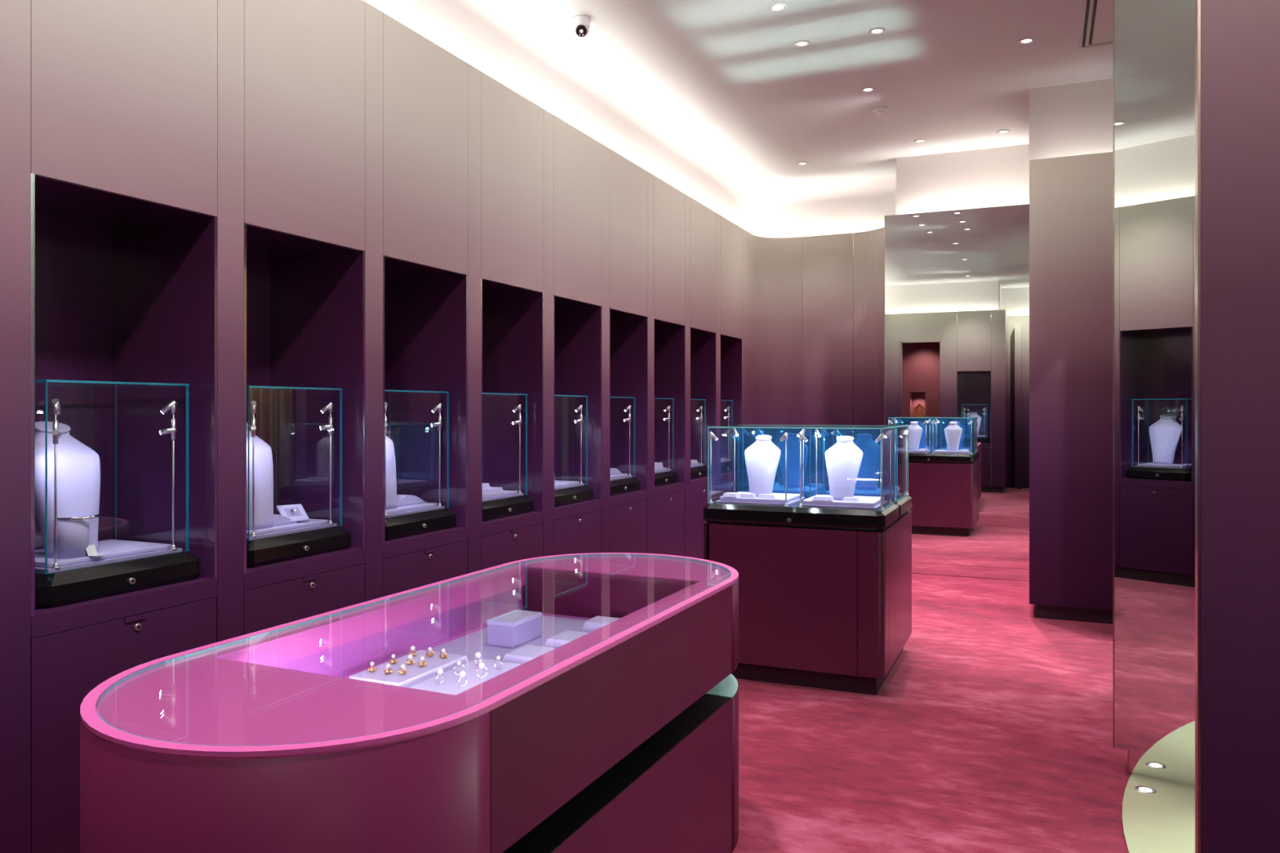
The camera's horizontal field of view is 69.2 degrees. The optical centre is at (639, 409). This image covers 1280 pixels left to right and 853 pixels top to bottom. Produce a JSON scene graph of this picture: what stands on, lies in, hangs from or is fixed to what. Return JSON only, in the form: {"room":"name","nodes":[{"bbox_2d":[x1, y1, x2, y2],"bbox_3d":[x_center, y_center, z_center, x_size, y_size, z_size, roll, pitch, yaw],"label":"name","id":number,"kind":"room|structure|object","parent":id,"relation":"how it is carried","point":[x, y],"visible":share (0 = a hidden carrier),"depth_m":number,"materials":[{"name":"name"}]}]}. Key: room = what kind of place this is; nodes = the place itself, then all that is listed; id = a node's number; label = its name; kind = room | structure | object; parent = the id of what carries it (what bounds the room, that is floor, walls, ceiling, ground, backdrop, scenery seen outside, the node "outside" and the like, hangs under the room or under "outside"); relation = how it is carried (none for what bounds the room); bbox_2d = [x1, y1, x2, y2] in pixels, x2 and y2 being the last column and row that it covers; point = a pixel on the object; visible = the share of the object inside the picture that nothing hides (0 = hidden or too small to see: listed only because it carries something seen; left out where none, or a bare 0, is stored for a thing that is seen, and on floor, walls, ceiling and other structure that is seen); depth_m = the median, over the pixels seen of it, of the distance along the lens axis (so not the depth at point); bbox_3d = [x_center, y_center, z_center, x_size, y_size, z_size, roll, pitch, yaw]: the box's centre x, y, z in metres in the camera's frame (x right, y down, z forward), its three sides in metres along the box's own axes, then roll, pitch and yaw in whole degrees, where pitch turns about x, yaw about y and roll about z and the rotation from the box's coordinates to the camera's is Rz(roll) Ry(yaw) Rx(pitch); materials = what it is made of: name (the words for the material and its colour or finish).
{"room":"shop","nodes":[
{"label":"shop","id":0,"kind":"room"},
{"bbox_2d":[0,0,747,852],"bbox_3d":[-1.095,-0.198,5.045,0.560,3.195,9.680,0,0,24],"label":"wall","id":1,"kind":"structure","parent":0,"point":[15,15],"depth_m":3.41,"materials":[{"name":"paint"}]},
{"bbox_2d":[30,0,217,852],"bbox_3d":[-1.907,-0.200,3.150,0.556,3.191,0.673,0,0,24],"label":"wall panel","id":2,"kind":"object","parent":1,"relation":"attached to","point":[123,93],"visible":0.81,"depth_m":3.25,"materials":[{"name":"paint"}]},
{"bbox_2d":[35,379,199,608],"bbox_3d":[-1.895,0.259,3.173,0.464,0.702,0.600,0,0,24],"label":"glass display case","id":3,"kind":"object","parent":2,"relation":"in","point":[127,566],"visible":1,"depth_m":3.07,"materials":[{"name":"glass"}]},
{"bbox_2d":[35,421,100,558],"bbox_3d":[-1.939,0.261,3.104,0.228,0.441,0.216,0,0,-27],"label":"bust","id":4,"kind":"object","parent":3,"relation":"on","point":[78,466],"visible":0.64,"depth_m":3.07,"materials":[{"name":"white fabric"}]},
{"bbox_2d":[53,520,88,558],"bbox_3d":[-1.863,0.420,3.040,0.100,0.121,0.100,0,0,24],"label":"drum","id":5,"kind":"object","parent":3,"relation":"on","point":[73,536],"visible":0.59,"depth_m":3.00,"materials":[{"name":"white fabric"}]},
{"bbox_2d":[57,513,99,520],"bbox_3d":[-1.856,0.354,3.057,0.132,0.011,0.132,0,0,24],"label":"bangle","id":6,"kind":"object","parent":5,"relation":"on","point":[93,516],"visible":0.7,"depth_m":3.01,"materials":[{"name":"silver metal"}]},
{"bbox_2d":[85,544,106,556],"bbox_3d":[-1.790,0.465,3.056,0.048,0.032,0.044,0,0,6],"label":"price card","id":7,"kind":"object","parent":3,"relation":"on","point":[91,551],"visible":1,"depth_m":3.06,"materials":[{"name":"white paper"}]},
{"bbox_2d":[244,0,364,635],"bbox_3d":[-1.590,-0.200,3.879,0.556,3.191,0.673,0,0,24],"label":"wall panel","id":8,"kind":"object","parent":1,"relation":"attached to","point":[304,60],"visible":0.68,"depth_m":3.98,"materials":[{"name":"paint"}]},
{"bbox_2d":[246,385,350,568],"bbox_3d":[-1.578,0.259,3.902,0.464,0.702,0.600,0,0,24],"label":"glass display case","id":9,"kind":"object","parent":8,"relation":"in","point":[275,544],"visible":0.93,"depth_m":3.82,"materials":[{"name":"glass"}]},
{"bbox_2d":[246,422,273,530],"bbox_3d":[-1.618,0.261,3.793,0.228,0.441,0.216,0,0,-27],"label":"bust","id":10,"kind":"object","parent":9,"relation":"on","point":[264,467],"visible":0.38,"depth_m":3.77,"materials":[{"name":"white fabric"}]},
{"bbox_2d":[247,514,297,530],"bbox_3d":[-1.565,0.457,3.840,0.132,0.050,0.256,0,0,24],"label":"pad","id":11,"kind":"object","parent":9,"relation":"on","point":[278,520],"visible":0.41,"depth_m":3.85,"materials":[{"name":"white fabric"}]},
{"bbox_2d":[273,514,291,524],"bbox_3d":[-1.565,0.457,3.840,0.120,0.048,0.240,0,0,24],"label":"cushion","id":12,"kind":"object","parent":11,"relation":"on","point":[277,519],"depth_m":3.86,"materials":[{"name":"white fabric"}]},
{"bbox_2d":[275,503,309,522],"bbox_3d":[-1.479,0.442,3.954,0.082,0.066,0.110,0,0,44],"label":"easel","id":13,"kind":"object","parent":9,"relation":"on","point":[296,513],"visible":1,"depth_m":3.95,"materials":[{"name":"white fabric"}]},
{"bbox_2d":[382,12,467,596],"bbox_3d":[-1.273,-0.200,4.608,0.556,3.191,0.673,0,0,24],"label":"wall panel","id":14,"kind":"object","parent":1,"relation":"attached to","point":[425,85],"visible":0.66,"depth_m":4.68,"materials":[{"name":"paint"}]},
{"bbox_2d":[384,389,456,541],"bbox_3d":[-1.261,0.259,4.631,0.464,0.702,0.600,0,0,24],"label":"glass display case","id":15,"kind":"object","parent":14,"relation":"in","point":[407,521],"visible":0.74,"depth_m":4.57,"materials":[{"name":"glass"}]},
{"bbox_2d":[386,435,397,510],"bbox_3d":[-1.301,0.261,4.522,0.228,0.441,0.216,0,0,-27],"label":"bust","id":16,"kind":"object","parent":15,"relation":"on","point":[391,481],"visible":0.16,"depth_m":4.51,"materials":[{"name":"white fabric"}]},
{"bbox_2d":[396,494,426,506],"bbox_3d":[-1.214,0.457,4.696,0.132,0.050,0.256,0,0,24],"label":"pad","id":17,"kind":"object","parent":15,"relation":"on","point":[402,500],"visible":0.59,"depth_m":4.66,"materials":[{"name":"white fabric"}]},
{"bbox_2d":[480,71,543,569],"bbox_3d":[-0.956,-0.200,5.338,0.556,3.191,0.673,0,0,24],"label":"upper cabinet","id":18,"kind":"object","parent":1,"relation":"attached to","point":[512,125],"visible":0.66,"depth_m":5.43,"materials":[{"name":"paint"}]},
{"bbox_2d":[482,392,533,521],"bbox_3d":[-0.944,0.259,5.360,0.464,0.702,0.600,0,0,24],"label":"glass display case","id":19,"kind":"object","parent":18,"relation":"in","point":[508,503],"visible":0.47,"depth_m":5.34,"materials":[{"name":"glass"}]},
{"bbox_2d":[482,487,503,495],"bbox_3d":[-0.907,0.466,5.277,0.150,0.030,0.260,0,0,24],"label":"display slab","id":20,"kind":"object","parent":19,"relation":"on","point":[491,491],"visible":0.29,"depth_m":5.27,"materials":[{"name":"white fabric"}]},
{"bbox_2d":[482,483,490,488],"bbox_3d":[-0.950,0.437,5.252,0.120,0.028,0.200,0,0,24],"label":"display slab","id":21,"kind":"object","parent":20,"relation":"on","point":[485,486],"visible":0.14,"depth_m":5.29,"materials":[{"name":"white fabric"}]},
{"bbox_2d":[553,115,601,555],"bbox_3d":[-0.639,-0.200,6.066,0.556,3.191,0.673,0,0,24],"label":"upper cabinet","id":22,"kind":"object","parent":1,"relation":"attached to","point":[577,156],"visible":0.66,"depth_m":6.14,"materials":[{"name":"paint"}]},
{"bbox_2d":[554,395,593,507],"bbox_3d":[-0.627,0.259,6.089,0.464,0.702,0.600,0,0,24],"label":"glass display case","id":23,"kind":"object","parent":22,"relation":"in","point":[566,492],"visible":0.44,"depth_m":6.09,"materials":[{"name":"glass"}]},
{"bbox_2d":[609,148,648,553],"bbox_3d":[-0.322,-0.200,6.795,0.556,3.191,0.673,0,0,24],"label":"upper cabinet","id":24,"kind":"object","parent":1,"relation":"attached to","point":[628,182],"visible":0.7,"depth_m":6.86,"materials":[{"name":"paint"}]},
{"bbox_2d":[610,396,639,496],"bbox_3d":[-0.310,0.259,6.818,0.464,0.702,0.600,0,0,24],"label":"glass display case","id":25,"kind":"object","parent":24,"relation":"in","point":[623,483],"visible":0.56,"depth_m":6.83,"materials":[{"name":"glass"}]},
{"bbox_2d":[610,467,622,475],"bbox_3d":[-0.243,0.457,6.853,0.132,0.050,0.256,0,0,24],"label":"pad","id":26,"kind":"object","parent":25,"relation":"on","point":[613,471],"visible":0.33,"depth_m":6.84,"materials":[{"name":"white fabric"}]},
{"bbox_2d":[610,467,620,474],"bbox_3d":[-0.243,0.457,6.853,0.120,0.048,0.240,0,0,24],"label":"cushion","id":27,"kind":"object","parent":26,"relation":"on","point":[613,471],"depth_m":6.84,"materials":[{"name":"white fabric"}]},
{"bbox_2d":[653,175,684,556],"bbox_3d":[-0.004,-0.200,7.525,0.556,3.191,0.673,0,0,24],"label":"upper cabinet","id":28,"kind":"object","parent":1,"relation":"attached to","point":[668,201],"visible":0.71,"depth_m":7.59,"materials":[{"name":"paint"}]},
{"bbox_2d":[654,397,678,487],"bbox_3d":[0.007,0.259,7.548,0.464,0.702,0.600,0,0,24],"label":"glass display case","id":29,"kind":"object","parent":28,"relation":"in","point":[663,477],"visible":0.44,"depth_m":7.58,"materials":[{"name":"glass"}]},
{"bbox_2d":[654,462,662,469],"bbox_3d":[0.084,0.459,7.555,0.140,0.045,0.220,0,0,24],"label":"display slab","id":30,"kind":"object","parent":29,"relation":"on","point":[657,465],"visible":0.29,"depth_m":7.55,"materials":[{"name":"white fabric"}]},
{"bbox_2d":[690,197,715,559],"bbox_3d":[0.313,-0.200,8.254,0.556,3.191,0.673,0,0,24],"label":"upper cabinet","id":31,"kind":"object","parent":1,"relation":"attached to","point":[703,219],"visible":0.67,"depth_m":8.33,"materials":[{"name":"paint"}]},
{"bbox_2d":[690,399,710,479],"bbox_3d":[0.324,0.259,8.277,0.464,0.702,0.600,0,0,24],"label":"glass display case","id":32,"kind":"object","parent":31,"relation":"in","point":[697,470],"visible":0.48,"depth_m":8.34,"materials":[{"name":"glass"}]},
{"bbox_2d":[690,459,697,463],"bbox_3d":[0.435,0.469,8.313,0.120,0.025,0.160,0,0,24],"label":"display slab","id":33,"kind":"object","parent":32,"relation":"on","point":[692,461],"visible":0.43,"depth_m":8.28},
{"bbox_2d":[720,214,742,497],"bbox_3d":[0.630,-0.200,8.983,0.556,3.191,0.673,0,0,24],"label":"upper cabinet","id":34,"kind":"object","parent":1,"relation":"attached to","point":[731,234],"visible":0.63,"depth_m":9.07,"materials":[{"name":"paint"}]},
{"bbox_2d":[720,400,736,474],"bbox_3d":[0.641,0.259,9.005,0.464,0.702,0.600,0,0,24],"label":"glass display case","id":35,"kind":"object","parent":34,"relation":"in","point":[726,465],"visible":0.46,"depth_m":9.06,"materials":[{"name":"glass"}]},
{"bbox_2d":[364,0,1112,237],"bbox_3d":[0.882,-1.982,4.681,3.856,0.755,10.230,0,0,24],"label":"cove","id":36,"kind":"structure","parent":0,"point":[513,42],"depth_m":6.71,"materials":[{"name":"white paint"}]},
{"bbox_2d":[747,231,802,492],"bbox_3d":[1.346,-0.198,9.603,0.689,3.195,0.211,0,0,-24],"label":"wall","id":37,"kind":"structure","parent":0,"point":[775,264],"depth_m":9.67,"materials":[{"name":"paint"}]},
{"bbox_2d":[526,0,1112,184],"bbox_3d":[1.456,-2.400,3.347,6.800,0.100,12.500,0,0,24],"label":"ceiling","id":38,"kind":"structure","parent":0,"point":[951,75],"depth_m":6.41,"materials":[{"name":"paint"}]},
{"bbox_2d":[572,14,591,38],"bbox_3d":[-0.352,-2.291,5.578,0.112,0.117,0.112,0,0,24],"label":"dome camera","id":39,"kind":"object","parent":38,"relation":"attached to","point":[581,23],"visible":1,"depth_m":5.54,"materials":[{"name":"white plastic"}]},
{"bbox_2d":[769,3,786,11],"bbox_3d":[0.807,-2.346,5.417,0.100,0.008,0.100,0,0,24],"label":"recessed light","id":40,"kind":"object","parent":38,"relation":"in","point":[778,6],"visible":1,"depth_m":5.41,"materials":[{"name":"white plastic"}]},
{"bbox_2d":[794,40,809,47],"bbox_3d":[1.041,-2.346,5.954,0.100,0.008,0.100,0,0,24],"label":"recessed light","id":41,"kind":"object","parent":38,"relation":"in","point":[802,43],"visible":1,"depth_m":5.95,"materials":[{"name":"white plastic"}]},
{"bbox_2d":[797,161,808,164],"bbox_3d":[1.553,-2.346,8.857,0.100,0.008,0.100,0,0,24],"label":"recessed light","id":42,"kind":"object","parent":38,"relation":"in","point":[802,162],"visible":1,"depth_m":8.85,"materials":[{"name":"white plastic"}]},
{"bbox_2d":[861,87,875,92],"bbox_3d":[1.673,-2.346,6.810,0.100,0.008,0.100,0,0,24],"label":"recessed light","id":43,"kind":"object","parent":38,"relation":"in","point":[865,89],"visible":1,"depth_m":6.80,"materials":[{"name":"white plastic"}]},
{"bbox_2d":[869,27,885,35],"bbox_3d":[1.472,-2.346,5.756,0.100,0.008,0.100,0,0,24],"label":"recessed light","id":44,"kind":"object","parent":38,"relation":"in","point":[875,31],"visible":1,"depth_m":5.75,"materials":[{"name":"white plastic"}]},
{"bbox_2d":[872,106,887,116],"bbox_3d":[1.874,-2.323,7.248,0.110,0.052,0.110,0,0,24],"label":"smoke detector","id":45,"kind":"object","parent":38,"relation":"attached to","point":[879,111],"visible":1,"depth_m":7.22,"materials":[{"name":"white plastic"}]},
{"bbox_2d":[914,138,925,142],"bbox_3d":[2.447,-2.346,8.110,0.100,0.008,0.100,0,0,24],"label":"recessed light","id":46,"kind":"object","parent":38,"relation":"in","point":[920,140],"visible":1,"depth_m":8.11,"materials":[{"name":"white plastic"}]},
{"bbox_2d":[996,129,1009,133],"bbox_3d":[3.068,-2.346,7.838,0.100,0.008,0.100,0,0,24],"label":"recessed light","id":47,"kind":"object","parent":38,"relation":"in","point":[1001,131],"visible":1,"depth_m":7.84,"materials":[{"name":"white plastic"}]},
{"bbox_2d":[1017,37,1035,44],"bbox_3d":[2.461,-2.346,5.909,0.100,0.008,0.100,0,0,24],"label":"recessed light","id":48,"kind":"object","parent":38,"relation":"in","point":[1026,40],"visible":1,"depth_m":5.90,"materials":[{"name":"white plastic"}]},
{"bbox_2d":[1077,0,1112,48],"bbox_3d":[2.671,-2.347,5.251,0.300,0.005,1.600,0,0,24],"label":"ceiling vent","id":49,"kind":"object","parent":38,"relation":"in","point":[1096,15],"visible":0.72,"depth_m":5.65,"materials":[{"name":"metal"}]},
{"bbox_2d":[802,232,853,491],"bbox_3d":[1.933,-0.198,9.546,0.524,3.195,0.030,0,0,24],"label":"wall","id":50,"kind":"structure","parent":0,"point":[828,260],"depth_m":9.54,"materials":[{"name":"paint"}]},
{"bbox_2d":[853,226,884,488],"bbox_3d":[2.342,-0.198,9.190,0.128,3.195,0.603,0,0,-23],"label":"wall","id":51,"kind":"structure","parent":0,"point":[868,246],"depth_m":9.32,"materials":[{"name":"paint"}]},
{"bbox_2d":[896,143,1029,214],"bbox_3d":[2.942,-1.982,8.473,1.162,0.755,0.114,0,0,24],"label":"wall","id":52,"kind":"structure","parent":0,"point":[996,176],"depth_m":8.43,"materials":[{"name":"white paint"}]},
{"bbox_2d":[732,573,1195,852],"bbox_3d":[1.456,1.547,3.347,6.800,0.106,12.500,0,0,24],"label":"floor","id":53,"kind":"structure","parent":0,"point":[990,729],"depth_m":4.06,"materials":[{"name":"pink carpet"}]},
{"bbox_2d":[80,552,738,852],"bbox_3d":[-0.372,1.021,2.492,0.836,0.958,2.164,0,0,25],"label":"display counter","id":54,"kind":"object","parent":53,"relation":"on","point":[622,736],"depth_m":1.90,"materials":[{"name":"paint"}]},
{"bbox_2d":[349,649,469,688],"bbox_3d":[-0.611,0.690,2.469,0.170,0.018,0.300,0,0,25],"label":"tray","id":55,"kind":"object","parent":54,"relation":"on","point":[415,674],"visible":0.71,"depth_m":2.43,"materials":[{"name":"white fabric"}]},
{"bbox_2d":[367,662,377,672],"bbox_3d":[-0.694,0.668,2.406,0.021,0.028,0.021,0,0,44],"label":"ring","id":56,"kind":"object","parent":55,"relation":"on","point":[372,668],"visible":1,"depth_m":2.40,"materials":[{"name":"gold metal"}]},
{"bbox_2d":[383,663,392,674],"bbox_3d":[-0.648,0.668,2.389,0.021,0.028,0.021,0,0,-34],"label":"ring","id":57,"kind":"object","parent":55,"relation":"on","point":[388,665],"visible":1,"depth_m":2.38,"materials":[{"name":"gold metal"}]},
{"bbox_2d":[388,653,398,664],"bbox_3d":[-0.659,0.668,2.482,0.021,0.028,0.021,0,0,-31],"label":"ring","id":58,"kind":"object","parent":55,"relation":"on","point":[393,662],"visible":1,"depth_m":2.48,"materials":[{"name":"gold metal"}]},
{"bbox_2d":[398,664,407,675],"bbox_3d":[-0.609,0.668,2.382,0.021,0.028,0.021,0,0,-36],"label":"ring","id":59,"kind":"object","parent":55,"relation":"on","point":[402,666],"visible":1,"depth_m":2.38,"materials":[{"name":"gold metal"}]},
{"bbox_2d":[405,654,414,665],"bbox_3d":[-0.613,0.668,2.475,0.021,0.029,0.021,0,0,-35],"label":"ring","id":60,"kind":"object","parent":55,"relation":"on","point":[410,656],"visible":1,"depth_m":2.47,"materials":[{"name":"gold metal"}]},
{"bbox_2d":[408,645,417,656],"bbox_3d":[-0.627,0.668,2.562,0.021,0.029,0.021,0,0,-44],"label":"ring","id":61,"kind":"object","parent":55,"relation":"on","point":[412,648],"visible":0.88,"depth_m":2.56,"materials":[{"name":"gold metal"}]},
{"bbox_2d":[417,656,426,666],"bbox_3d":[-0.576,0.668,2.457,0.021,0.028,0.021,0,0,-30],"label":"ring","id":62,"kind":"object","parent":55,"relation":"on","point":[422,658],"visible":1,"depth_m":2.45,"materials":[{"name":"gold metal"}]},
{"bbox_2d":[425,647,434,657],"bbox_3d":[-0.579,0.668,2.554,0.021,0.028,0.021,0,0,-42],"label":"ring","id":63,"kind":"object","parent":55,"relation":"on","point":[427,654],"visible":1,"depth_m":2.55,"materials":[{"name":"gold metal"}]},
{"bbox_2d":[439,648,447,658],"bbox_3d":[-0.538,0.668,2.539,0.021,0.028,0.021,0,0,-35],"label":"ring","id":64,"kind":"object","parent":55,"relation":"on","point":[445,655],"visible":1,"depth_m":2.54,"materials":[{"name":"gold metal"}]},
{"bbox_2d":[408,657,521,695],"bbox_3d":[-0.427,0.690,2.366,0.190,0.018,0.320,0,0,25],"label":"tray","id":65,"kind":"object","parent":54,"relation":"on","point":[450,685],"visible":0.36,"depth_m":2.35,"materials":[{"name":"white fabric"}]},
{"bbox_2d":[435,668,444,684],"bbox_3d":[-0.496,0.663,2.306,0.014,0.039,0.027,0,0,4],"label":"ring","id":66,"kind":"object","parent":65,"relation":"on","point":[440,671],"visible":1,"depth_m":2.30,"materials":[{"name":"silver metal"}]},
{"bbox_2d":[453,661,464,675],"bbox_3d":[-0.464,0.664,2.380,0.030,0.037,0.010,0,0,-19],"label":"ring","id":67,"kind":"object","parent":65,"relation":"on","point":[459,663],"visible":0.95,"depth_m":2.38,"materials":[{"name":"silver metal"}]},
{"bbox_2d":[457,671,466,686],"bbox_3d":[-0.436,0.663,2.283,0.014,0.039,0.027,0,0,9],"label":"ring","id":68,"kind":"object","parent":65,"relation":"on","point":[462,673],"visible":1,"depth_m":2.28,"materials":[{"name":"silver metal"}]},
{"bbox_2d":[475,652,480,666],"bbox_3d":[-0.429,0.663,2.461,0.014,0.039,0.027,0,0,-12],"label":"ring","id":69,"kind":"object","parent":65,"relation":"on","point":[477,655],"visible":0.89,"depth_m":2.46,"materials":[{"name":"silver metal"}]},
{"bbox_2d":[475,662,487,677],"bbox_3d":[-0.402,0.663,2.359,0.027,0.039,0.014,0,0,6],"label":"ring","id":70,"kind":"object","parent":65,"relation":"on","point":[482,665],"visible":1,"depth_m":2.36,"materials":[{"name":"silver metal"}]},
{"bbox_2d":[493,655,502,669],"bbox_3d":[-0.371,0.664,2.431,0.030,0.037,0.010,0,0,35],"label":"ring","id":71,"kind":"object","parent":65,"relation":"on","point":[498,657],"visible":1,"depth_m":2.43,"materials":[{"name":"silver metal"}]},
{"bbox_2d":[486,609,542,648],"bbox_3d":[-0.378,0.662,2.804,0.096,0.075,0.160,0,0,25],"label":"box","id":72,"kind":"object","parent":54,"relation":"on","point":[514,628],"visible":1,"depth_m":2.75,"materials":[{"name":"purple fabric"}]},
{"bbox_2d":[502,644,555,663],"bbox_3d":[-0.280,0.690,2.603,0.170,0.018,0.130,0,0,25],"label":"display slab","id":73,"kind":"object","parent":54,"relation":"on","point":[526,653],"visible":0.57,"depth_m":2.59,"materials":[{"name":"white fabric"}]},
{"bbox_2d":[544,630,588,647],"bbox_3d":[-0.180,0.689,2.772,0.170,0.020,0.130,0,0,25],"label":"display slab","id":74,"kind":"object","parent":54,"relation":"on","point":[566,637],"visible":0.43,"depth_m":2.76,"materials":[{"name":"white fabric"}]},
{"bbox_2d":[582,616,620,631],"bbox_3d":[-0.104,0.684,2.946,0.130,0.030,0.100,0,0,25],"label":"display slab","id":75,"kind":"object","parent":54,"relation":"on","point":[593,624],"visible":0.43,"depth_m":2.93,"materials":[{"name":"white fabric"}]},
{"bbox_2d":[703,510,911,695],"bbox_3d":[1.030,1.066,5.514,1.000,0.868,1.135,0,0,24],"label":"cabinet base","id":76,"kind":"object","parent":53,"relation":"on","point":[822,608],"depth_m":4.98,"materials":[{"name":"paint"}]},
{"bbox_2d":[703,425,898,530],"bbox_3d":[0.913,0.363,5.247,1.000,0.535,0.573,0,0,24],"label":"glass case","id":77,"kind":"object","parent":76,"relation":"on","point":[870,513],"visible":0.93,"depth_m":5.05,"materials":[{"name":"glass"}]},
{"bbox_2d":[722,492,740,497],"bbox_3d":[0.518,0.484,5.265,0.085,0.020,0.070,0,0,24],"label":"display slab","id":78,"kind":"object","parent":77,"relation":"on","point":[727,494],"visible":0.93,"depth_m":5.24,"materials":[{"name":"white fabric"}]},
{"bbox_2d":[739,493,756,497],"bbox_3d":[0.612,0.484,5.230,0.085,0.020,0.070,0,0,24],"label":"display slab","id":79,"kind":"object","parent":77,"relation":"on","point":[744,495],"visible":1,"depth_m":5.20,"materials":[{"name":"white fabric"}]},
{"bbox_2d":[744,435,780,497],"bbox_3d":[0.702,0.321,5.303,0.178,0.348,0.171,0,0,-22],"label":"bust","id":80,"kind":"object","parent":77,"relation":"on","point":[762,456],"visible":0.93,"depth_m":5.25,"materials":[{"name":"white fabric"}]},
{"bbox_2d":[757,493,777,498],"bbox_3d":[0.714,0.484,5.191,0.100,0.020,0.070,0,0,24],"label":"display slab","id":81,"kind":"object","parent":77,"relation":"on","point":[760,495],"visible":1,"depth_m":5.17,"materials":[{"name":"white fabric"}]},
{"bbox_2d":[812,495,834,501],"bbox_3d":[0.999,0.484,5.056,0.110,0.020,0.070,0,0,24],"label":"display slab","id":82,"kind":"object","parent":77,"relation":"on","point":[816,497],"visible":1,"depth_m":5.03,"materials":[{"name":"white fabric"}]},
{"bbox_2d":[825,435,862,500],"bbox_3d":[1.120,0.321,5.121,0.170,0.348,0.179,0,0,-23],"label":"bust","id":83,"kind":"object","parent":77,"relation":"on","point":[843,460],"visible":0.94,"depth_m":5.07,"materials":[{"name":"white fabric"}]},
{"bbox_2d":[842,497,859,502],"bbox_3d":[1.138,0.484,5.012,0.080,0.020,0.060,0,0,24],"label":"display slab","id":84,"kind":"object","parent":77,"relation":"on","point":[845,499],"visible":1,"depth_m":4.99,"materials":[{"name":"white fabric"}]},
{"bbox_2d":[737,423,911,518],"bbox_3d":[1.146,0.363,5.782,1.000,0.535,0.573,0,0,24],"label":"glass case","id":85,"kind":"object","parent":76,"relation":"on","point":[904,501],"visible":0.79,"depth_m":5.62,"materials":[{"name":"glass"}]},
{"bbox_2d":[773,482,779,486],"bbox_3d":[0.852,0.484,6.020,0.090,0.020,0.080,0,0,24],"label":"display slab","id":86,"kind":"object","parent":85,"relation":"on","point":[775,484],"visible":0.36,"depth_m":5.98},
{"bbox_2d":[776,432,808,487],"bbox_3d":[0.958,0.321,5.873,0.180,0.348,0.170,0,0,-16],"label":"bust","id":87,"kind":"object","parent":85,"relation":"on","point":[793,442],"visible":0.73,"depth_m":5.85,"materials":[{"name":"fabric"}]},
{"bbox_2d":[807,483,822,488],"bbox_3d":[1.121,0.484,5.913,0.090,0.020,0.080,0,0,24],"label":"display slab","id":88,"kind":"object","parent":85,"relation":"on","point":[812,485],"visible":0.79,"depth_m":5.88,"materials":[{"name":"fabric"}]},
{"bbox_2d":[853,433,883,490],"bbox_3d":[1.380,0.321,5.690,0.180,0.348,0.170,0,0,-16],"label":"bust","id":89,"kind":"object","parent":85,"relation":"on","point":[868,472],"visible":0.84,"depth_m":5.66,"materials":[{"name":"fabric"}]},
{"bbox_2d":[883,485,897,490],"bbox_3d":[1.552,0.484,5.726,0.090,0.020,0.080,0,0,24],"label":"display slab","id":90,"kind":"object","parent":85,"relation":"on","point":[886,487],"visible":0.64,"depth_m":5.70,"materials":[{"name":"fabric"}]},
{"bbox_2d":[1134,786,1155,794],"bbox_3d":[1.982,1.493,3.640,0.074,0.002,0.074,0,0,24],"label":"uplight","id":91,"kind":"object","parent":53,"relation":"on","point":[1144,789],"visible":1,"depth_m":3.64,"materials":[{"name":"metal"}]},
{"bbox_2d":[1112,0,1195,786],"bbox_3d":[2.273,-0.151,3.747,0.620,3.288,0.226,0,0,36],"label":"mirror","id":92,"kind":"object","parent":53,"relation":"on","point":[1153,41],"depth_m":3.75,"materials":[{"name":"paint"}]},
{"bbox_2d":[914,573,1026,581],"bbox_3d":[3.024,-0.147,8.763,1.255,3.295,0.915,0,0,24],"label":"wall","id":93,"kind":"structure","parent":0,"point":[914,573],"depth_m":8.30,"materials":[{"name":"paint"}]},
{"bbox_2d":[884,204,1029,581],"bbox_3d":[2.839,-0.149,8.337,1.255,3.291,0.014,0,0,24],"label":"wall mirror","id":94,"kind":"object","parent":93,"relation":"attached to","point":[957,282],"visible":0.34,"depth_m":8.31,"materials":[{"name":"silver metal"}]},
{"bbox_2d":[1029,151,1112,610],"bbox_3d":[3.433,-0.198,7.234,0.714,3.195,1.525,0,0,24],"label":"column","id":95,"kind":"structure","parent":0,"point":[1071,197],"depth_m":6.57,"materials":[{"name":"paint"}]},
{"bbox_2d":[1036,604,1112,624],"bbox_3d":[3.437,1.450,7.208,0.645,0.100,1.438,0,0,24],"label":"baseboard","id":96,"kind":"structure","parent":95,"relation":"attached to","point":[1043,611],"depth_m":6.58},
{"bbox_2d":[1200,0,1279,852],"bbox_3d":[1.500,-0.158,1.381,1.152,3.275,0.028,0,0,24],"label":"wall","id":97,"kind":"structure","parent":0,"point":[1240,39],"depth_m":1.57,"materials":[{"name":"paint"}]},
{"bbox_2d":[1195,0,1200,852],"bbox_3d":[0.969,-0.158,1.612,0.004,3.275,0.030,0,0,24],"label":"trim","id":98,"kind":"structure","parent":97,"relation":"attached to","point":[1197,2],"depth_m":1.60,"materials":[{"name":"beige metal"}]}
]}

